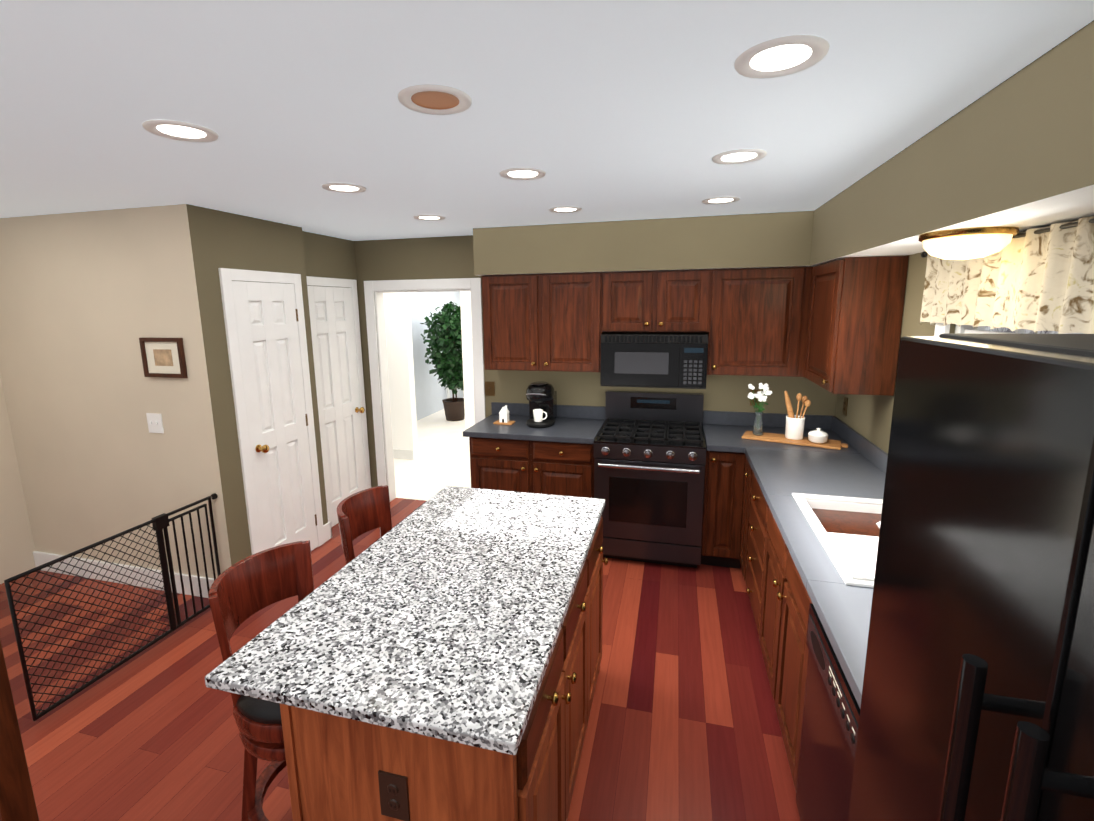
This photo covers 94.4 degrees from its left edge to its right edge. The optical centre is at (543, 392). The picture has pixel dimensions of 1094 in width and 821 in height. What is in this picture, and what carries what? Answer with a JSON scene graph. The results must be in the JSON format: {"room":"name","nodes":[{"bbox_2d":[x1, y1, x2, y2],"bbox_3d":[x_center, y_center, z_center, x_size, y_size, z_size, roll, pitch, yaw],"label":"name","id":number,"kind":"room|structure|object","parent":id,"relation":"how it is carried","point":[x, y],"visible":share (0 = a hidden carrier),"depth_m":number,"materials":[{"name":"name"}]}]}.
{"room":"kitchen","nodes":[
{"label":"kitchen","id":0,"kind":"room"},
{"bbox_2d":[0,374,34,583],"bbox_3d":[-4.277,0.422,1.574,0.120,2.440,4.300,2,10,14],"label":"wall","id":1,"kind":"structure","parent":0,"point":[17,548],"depth_m":3.54,"materials":[{"name":"beige paint"}]},
{"bbox_2d":[0,204,246,577],"bbox_3d":[-2.837,0.103,3.330,1.770,2.440,0.120,2,10,14],"label":"wall","id":2,"kind":"structure","parent":0,"point":[88,299],"depth_m":3.21,"materials":[{"name":"beige paint"}]},
{"bbox_2d":[4,493,220,720],"bbox_3d":[-2.170,1.053,2.712,0.036,0.692,1.033,2,10,14],"label":"baby gate","id":3,"kind":"object","parent":2,"relation":"attached to","point":[160,524],"visible":0.88,"depth_m":2.61,"materials":[{"name":"metal"}]},
{"bbox_2d":[33,551,213,597],"bbox_3d":[-2.833,1.248,3.460,1.786,0.140,0.019,2,10,14],"label":"baseboard","id":4,"kind":"structure","parent":2,"relation":"attached to","point":[40,558],"depth_m":3.47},
{"bbox_2d":[146,413,163,432],"bbox_3d":[-2.437,0.193,3.168,0.115,0.125,0.016,2,10,14],"label":"switch plate","id":5,"kind":"object","parent":2,"relation":"attached to","point":[155,422],"visible":1,"depth_m":3.17,"materials":[{"name":"white plastic"}]},
{"bbox_2d":[139,337,187,377],"bbox_3d":[-2.298,-0.211,3.056,0.310,0.240,0.022,2,10,14],"label":"picture frame","id":6,"kind":"object","parent":2,"relation":"attached to","point":[163,357],"visible":0.98,"depth_m":3.05,"materials":[{"name":"brown wood"}]},
{"bbox_2d":[205,208,327,556],"bbox_3d":[-2.252,0.042,3.647,0.800,2.440,0.800,2,10,14],"label":"wall","id":7,"kind":"structure","parent":0,"point":[237,241],"depth_m":3.31,"materials":[{"name":"beige paint"}]},
{"bbox_2d":[218,268,324,554],"bbox_3d":[-1.884,0.225,3.561,0.206,2.100,0.680,2,10,14],"label":"door","id":8,"kind":"structure","parent":7,"relation":"attached to","point":[265,329],"depth_m":3.49,"materials":[{"name":"white wood"}]},
{"bbox_2d":[302,231,371,487],"bbox_3d":[-1.837,-0.085,4.355,0.120,2.440,0.800,2,10,14],"label":"wall","id":9,"kind":"structure","parent":0,"point":[328,256],"depth_m":4.21,"materials":[{"name":"beige paint"}]},
{"bbox_2d":[306,276,370,527],"bbox_3d":[-1.749,0.088,4.346,0.106,2.100,0.770,2,10,14],"label":"door","id":10,"kind":"structure","parent":9,"relation":"attached to","point":[335,332],"depth_m":4.37,"materials":[{"name":"white wood"}]},
{"bbox_2d":[0,409,799,820],"bbox_3d":[-0.434,1.083,4.819,5.740,0.050,12.200,2,10,14],"label":"floor","id":11,"kind":"structure","parent":0,"point":[682,722],"depth_m":2.40,"materials":[{"name":"brown wood"}]},
{"bbox_2d":[0,640,38,820],"bbox_3d":[-1.497,0.686,1.321,0.145,1.945,0.090,2,10,14],"label":"wood post","id":12,"kind":"object","parent":11,"relation":"on","point":[17,801],"visible":1,"depth_m":1.36,"materials":[{"name":"brown wood"}]},
{"bbox_2d":[208,540,313,820],"bbox_3d":[-0.814,1.079,1.729,0.442,1.016,0.421,2,10,14],"label":"stool","id":13,"kind":"object","parent":11,"relation":"on","point":[241,592],"visible":0.27,"depth_m":1.67,"materials":[{"name":"brown wood"}]},
{"bbox_2d":[337,485,391,564],"bbox_3d":[-0.665,0.977,2.311,0.442,1.016,0.422,2,10,14],"label":"stool","id":14,"kind":"object","parent":11,"relation":"on","point":[359,513],"visible":0.17,"depth_m":2.34,"materials":[{"name":"brown wood"}]},
{"bbox_2d":[420,301,464,420],"bbox_3d":[-1.490,-0.511,8.273,0.961,1.940,1.059,2,10,14],"label":"ficus tree","id":15,"kind":"object","parent":11,"relation":"on","point":[448,366],"visible":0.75,"depth_m":8.07,"materials":[{"name":"green plant"}]},
{"bbox_2d":[280,510,607,820],"bbox_3d":[-0.170,1.101,1.942,0.672,0.886,1.392,2,10,14],"label":"kitchen island","id":16,"kind":"object","parent":11,"relation":"on","point":[337,770],"depth_m":1.29,"materials":[{"name":"wood"}]},
{"bbox_2d":[205,486,604,757],"bbox_3d":[-0.288,0.643,1.894,0.846,0.032,1.444,2,10,14],"label":"island countertop","id":17,"kind":"structure","parent":16,"relation":"on","point":[446,627],"depth_m":1.50,"materials":[{"name":"stone"}]},
{"bbox_2d":[446,385,463,397],"bbox_3d":[-1.430,-0.130,9.589,0.550,0.740,0.800,2,10,14],"label":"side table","id":18,"kind":"object","parent":11,"relation":"on","point":[448,392],"visible":0.02,"depth_m":9.30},
{"bbox_2d":[469,430,599,497],"bbox_3d":[-0.024,0.729,4.111,0.973,0.878,0.616,2,10,14],"label":"base cabinet","id":19,"kind":"object","parent":11,"relation":"on","point":[552,468],"depth_m":3.78,"materials":[{"name":"brown wood"}]},
{"bbox_2d":[463,414,604,445],"bbox_3d":[-0.047,0.277,4.022,1.003,0.040,0.646,2,10,14],"label":"countertop","id":20,"kind":"structure","parent":19,"relation":"on","point":[584,431],"depth_m":3.84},
{"bbox_2d":[494,405,514,424],"bbox_3d":[-0.317,0.175,4.072,0.150,0.148,0.100,2,10,14],"label":"house figurine","id":21,"kind":"object","parent":20,"relation":"on","point":[503,416],"visible":1,"depth_m":4.05,"materials":[{"name":"white ceramic"}]},
{"bbox_2d":[526,381,556,427],"bbox_3d":[-0.026,0.086,4.008,0.224,0.337,0.302,2,10,14],"label":"coffee maker","id":22,"kind":"object","parent":20,"relation":"on","point":[541,396],"visible":1,"depth_m":3.94,"materials":[{"name":"black plastic"}]},
{"bbox_2d":[594,391,705,567],"bbox_3d":[0.795,0.629,3.798,0.754,1.165,0.715,2,10,14],"label":"range","id":23,"kind":"object","parent":11,"relation":"on","point":[649,461],"visible":1,"depth_m":3.55,"materials":[{"name":"black metal"}]},
{"bbox_2d":[701,426,742,566],"bbox_3d":[1.307,0.779,3.732,0.268,0.878,0.686,2,10,14],"label":"base cabinet","id":24,"kind":"object","parent":11,"relation":"on","point":[719,483],"depth_m":3.48,"materials":[{"name":"brown wood"}]},
{"bbox_2d":[703,422,858,453],"bbox_3d":[1.629,0.333,3.590,0.933,0.040,0.646,2,10,14],"label":"countertop","id":25,"kind":"structure","parent":24,"relation":"on","point":[716,437],"depth_m":3.51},
{"bbox_2d":[742,431,847,449],"bbox_3d":[1.710,0.324,3.463,0.640,0.016,0.200,5,11,30],"label":"cutting board","id":26,"kind":"object","parent":25,"relation":"on","point":[804,441],"visible":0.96,"depth_m":3.42,"materials":[{"name":"brown wood"}]},
{"bbox_2d":[747,383,771,435],"bbox_3d":[1.507,0.115,3.549,0.160,0.368,0.135,2,10,14],"label":"flower vase","id":27,"kind":"object","parent":26,"relation":"on","point":[760,396],"visible":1,"depth_m":3.54,"materials":[{"name":"clear glass"}]},
{"bbox_2d":[784,391,810,439],"bbox_3d":[1.719,0.153,3.446,0.154,0.323,0.120,2,10,14],"label":"utensil crock","id":28,"kind":"object","parent":26,"relation":"on","point":[794,428],"visible":1,"depth_m":3.42,"materials":[{"name":"white ceramic"}]},
{"bbox_2d":[808,428,827,443],"bbox_3d":[1.824,0.282,3.364,0.120,0.096,0.120,2,10,14],"label":"bowl","id":29,"kind":"object","parent":26,"relation":"on","point":[818,436],"visible":1,"depth_m":3.33,"materials":[{"name":"white ceramic"}]},
{"bbox_2d":[727,454,750,571],"bbox_3d":[1.617,0.862,3.233,0.744,0.878,0.317,2,10,14],"label":"base cabinet","id":30,"kind":"object","parent":11,"relation":"on","point":[742,467],"depth_m":3.42,"materials":[{"name":"brown wood"}]},
{"bbox_2d":[743,470,762,618],"bbox_3d":[1.533,0.938,2.801,0.685,0.878,0.717,2,10,14],"label":"base cabinet","id":31,"kind":"object","parent":11,"relation":"on","point":[754,543],"depth_m":2.92,"materials":[{"name":"brown wood"}]},
{"bbox_2d":[755,498,846,789],"bbox_3d":[1.347,1.061,2.097,0.685,0.878,0.895,2,10,14],"label":"base cabinet","id":32,"kind":"object","parent":11,"relation":"on","point":[781,619],"depth_m":2.10,"materials":[{"name":"brown wood"}]},
{"bbox_2d":[743,446,872,707],"bbox_3d":[1.362,0.590,2.114,0.695,0.040,2.388,2,10,14],"label":"countertop","id":33,"kind":"structure","parent":32,"relation":"on","point":[844,612],"depth_m":1.78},
{"bbox_2d":[791,454,886,589],"bbox_3d":[1.355,0.587,2.035,0.490,0.393,0.840,2,10,14],"label":"sink","id":34,"kind":"object","parent":33,"relation":"in","point":[841,499],"depth_m":2.39,"materials":[{"name":"white ceramic"}]},
{"bbox_2d":[796,604,859,820],"bbox_3d":[1.107,1.189,1.393,0.619,0.872,0.602,2,10,14],"label":"dishwasher","id":35,"kind":"object","parent":11,"relation":"on","point":[830,721],"visible":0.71,"depth_m":1.50,"materials":[{"name":"black metal"}]},
{"bbox_2d":[848,333,1093,820],"bbox_3d":[0.875,0.870,0.525,0.823,1.800,0.945,2,10,14],"label":"fridge","id":36,"kind":"object","parent":11,"relation":"on","point":[977,701],"visible":1,"depth_m":0.63,"materials":[{"name":"black metal"}]},
{"bbox_2d":[383,292,418,459],"bbox_3d":[-2.074,-0.401,6.200,0.980,2.440,0.136,2,10,14],"label":"wall","id":37,"kind":"structure","parent":0,"point":[417,391],"depth_m":6.11,"materials":[{"name":"white paint"}]},
{"bbox_2d":[411,291,462,418],"bbox_3d":[-2.168,-0.730,8.116,0.120,2.440,6.180,2,10,14],"label":"wall","id":38,"kind":"structure","parent":0,"point":[431,393],"depth_m":8.60,"materials":[{"name":"white paint"}]},
{"bbox_2d":[459,291,474,445],"bbox_3d":[0.122,-0.452,6.354,2.410,2.440,0.120,2,10,14],"label":"wall","id":39,"kind":"structure","parent":0,"point":[464,296],"depth_m":6.59,"materials":[{"name":"white paint"}]},
{"bbox_2d":[0,0,1093,240],"bbox_3d":[-1.239,-0.854,1.450,5.740,0.050,6.020,2,10,14],"label":"ceiling","id":40,"kind":"structure","parent":0,"point":[608,110],"depth_m":1.47,"materials":[{"name":"white paint"}]},
{"bbox_2d":[142,119,218,142],"bbox_3d":[-1.200,-0.864,1.679,0.209,0.007,0.209,1,10,9],"label":"recessed light","id":41,"kind":"object","parent":40,"relation":"in","point":[170,129],"depth_m":1.67,"materials":[{"name":"white glass"}]},
{"bbox_2d":[321,183,366,192],"bbox_3d":[-0.984,-1.008,2.499,0.209,0.007,0.209,1,10,9],"label":"recessed light","id":42,"kind":"object","parent":40,"relation":"in","point":[333,187],"depth_m":2.49,"materials":[{"name":"white glass"}]},
{"bbox_2d":[413,215,444,220],"bbox_3d":[-0.757,-1.159,3.357,0.209,0.007,0.209,1,10,9],"label":"recessed light","id":43,"kind":"object","parent":40,"relation":"in","point":[419,217],"depth_m":3.36,"materials":[{"name":"white glass"}]},
{"bbox_2d":[397,84,471,114],"bbox_3d":[-0.310,-0.835,1.449,0.209,0.007,0.209,1,10,9],"label":"recessed light","id":44,"kind":"object","parent":40,"relation":"in","point":[433,99],"depth_m":1.44,"materials":[{"name":"orange metal"}]},
{"bbox_2d":[499,167,545,179],"bbox_3d":[-0.093,-0.979,2.269,0.209,0.007,0.209,1,10,9],"label":"recessed light","id":45,"kind":"object","parent":40,"relation":"in","point":[518,173],"depth_m":2.26,"materials":[{"name":"white glass"}]},
{"bbox_2d":[548,206,581,212],"bbox_3d":[0.133,-1.129,3.127,0.209,0.007,0.209,1,10,9],"label":"recessed light","id":46,"kind":"object","parent":40,"relation":"in","point":[559,209],"depth_m":3.13,"materials":[{"name":"white glass"}]},
{"bbox_2d":[702,196,739,204],"bbox_3d":[1.014,-1.100,2.899,0.209,0.007,0.209,1,10,9],"label":"recessed light","id":47,"kind":"object","parent":40,"relation":"in","point":[722,199],"depth_m":2.90,"materials":[{"name":"white glass"}]},
{"bbox_2d":[712,148,766,164],"bbox_3d":[0.787,-0.949,2.042,0.209,0.007,0.209,1,10,9],"label":"recessed light","id":48,"kind":"object","parent":40,"relation":"in","point":[738,156],"depth_m":2.04,"materials":[{"name":"white glass"}]},
{"bbox_2d":[734,35,829,78],"bbox_3d":[0.571,-0.805,1.222,0.209,0.007,0.209,1,10,9],"label":"recessed light","id":49,"kind":"object","parent":40,"relation":"in","point":[782,56],"depth_m":1.21,"materials":[{"name":"white glass"}]},
{"bbox_2d":[354,235,836,486],"bbox_3d":[0.257,-0.096,4.282,4.210,2.440,0.120,2,10,14],"label":"wall","id":50,"kind":"structure","parent":0,"point":[449,257],"depth_m":4.30,"materials":[{"name":"beige paint"}]},
{"bbox_2d":[364,278,485,501],"bbox_3d":[-1.013,0.036,4.631,1.185,2.090,0.138,2,10,14],"label":"door frame","id":51,"kind":"structure","parent":50,"relation":"attached to","point":[378,288],"depth_m":4.58,"materials":[{"name":"white wood"}]},
{"bbox_2d":[485,381,494,395],"bbox_3d":[-0.470,-0.035,4.413,0.090,0.125,0.016,2,10,14],"label":"outlet","id":52,"kind":"object","parent":50,"relation":"attached to","point":[489,388],"depth_m":4.41,"materials":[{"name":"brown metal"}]},
{"bbox_2d":[482,272,613,371],"bbox_3d":[0.047,-0.556,4.019,1.013,0.740,0.326,2,10,14],"label":"upper cabinet","id":53,"kind":"object","parent":50,"relation":"attached to","point":[532,322],"depth_m":3.86,"materials":[{"name":"brown wood"}]},
{"bbox_2d":[491,402,830,429],"bbox_3d":[0.852,0.180,4.097,2.700,0.105,0.018,2,10,14],"label":"backsplash","id":54,"kind":"structure","parent":50,"relation":"attached to","point":[717,418],"depth_m":3.95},
{"bbox_2d":[614,269,713,335],"bbox_3d":[0.837,-0.679,3.789,0.764,0.435,0.326,2,10,14],"label":"upper cabinet","id":55,"kind":"object","parent":50,"relation":"attached to","point":[671,300],"depth_m":3.62,"materials":[{"name":"brown wood"}]},
{"bbox_2d":[600,332,707,388],"bbox_3d":[0.832,-0.256,3.827,0.750,0.382,0.398,2,10,14],"label":"microwave","id":56,"kind":"object","parent":55,"relation":"attached to","point":[657,359],"visible":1,"depth_m":3.64,"materials":[{"name":"black metal"}]},
{"bbox_2d":[749,390,760,405],"bbox_3d":[1.621,0.041,3.877,0.075,0.125,0.010,2,10,14],"label":"outlet","id":57,"kind":"object","parent":50,"relation":"attached to","point":[757,401],"depth_m":3.88,"materials":[{"name":"brown plastic"}]},
{"bbox_2d":[707,267,809,376],"bbox_3d":[1.464,-0.508,3.653,0.668,0.740,0.326,2,10,14],"label":"upper cabinet","id":58,"kind":"object","parent":50,"relation":"attached to","point":[756,326],"depth_m":3.49,"materials":[{"name":"brown wood"}]},
{"bbox_2d":[473,211,812,275],"bbox_3d":[0.636,-1.077,3.762,2.340,0.357,0.347,2,10,14],"label":"soffit","id":59,"kind":"structure","parent":0,"point":[780,239],"depth_m":3.56,"materials":[{"name":"beige paint"}]},
{"bbox_2d":[809,20,1093,266],"bbox_3d":[1.251,-0.569,0.778,0.322,0.357,5.897,2,10,14],"label":"soffit","id":60,"kind":"structure","parent":0,"point":[1016,149],"depth_m":1.45,"materials":[{"name":"beige paint"}]},
{"bbox_2d":[918,226,1018,259],"bbox_3d":[1.480,-0.515,1.778,0.270,0.094,0.270,2,10,14],"label":"light","id":61,"kind":"object","parent":60,"relation":"attached to","point":[966,243],"visible":1,"depth_m":1.70,"materials":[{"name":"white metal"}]},
{"bbox_2d":[835,219,1078,453],"bbox_3d":[1.479,0.474,0.902,0.120,2.440,5.900,2,10,14],"label":"wall","id":62,"kind":"structure","parent":0,"point":[869,417],"depth_m":2.83,"materials":[{"name":"beige paint"}]},
{"bbox_2d":[842,396,847,415],"bbox_3d":[2.103,0.094,3.535,0.011,0.125,0.075,2,10,14],"label":"outlet","id":63,"kind":"object","parent":62,"relation":"attached to","point":[845,401],"depth_m":3.52,"materials":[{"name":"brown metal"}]},
{"bbox_2d":[798,256,908,395],"bbox_3d":[1.834,-0.408,3.051,0.315,0.740,0.670,2,10,14],"label":"upper cabinet","id":64,"kind":"object","parent":62,"relation":"attached to","point":[833,327],"depth_m":2.76,"materials":[{"name":"brown wood"}]},
{"bbox_2d":[831,416,887,461],"bbox_3d":[1.768,0.477,2.316,0.018,0.105,3.016,2,10,14],"label":"backsplash","id":65,"kind":"structure","parent":62,"relation":"attached to","point":[873,453],"depth_m":3.20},
{"bbox_2d":[934,323,1083,336],"bbox_3d":[1.701,-0.101,1.808,0.180,1.440,1.490,2,10,14],"label":"window","id":66,"kind":"structure","parent":62,"relation":"in","point":[940,328],"depth_m":2.09,"materials":[{"name":"white"}]},
{"bbox_2d":[920,216,1093,333],"bbox_3d":[1.639,-0.390,1.789,0.061,0.336,1.320,2,10,14],"label":"valance curtain","id":67,"kind":"object","parent":66,"relation":"attached to","point":[1035,280],"visible":0.9,"depth_m":1.67,"materials":[{"name":"fabric"}]}
]}

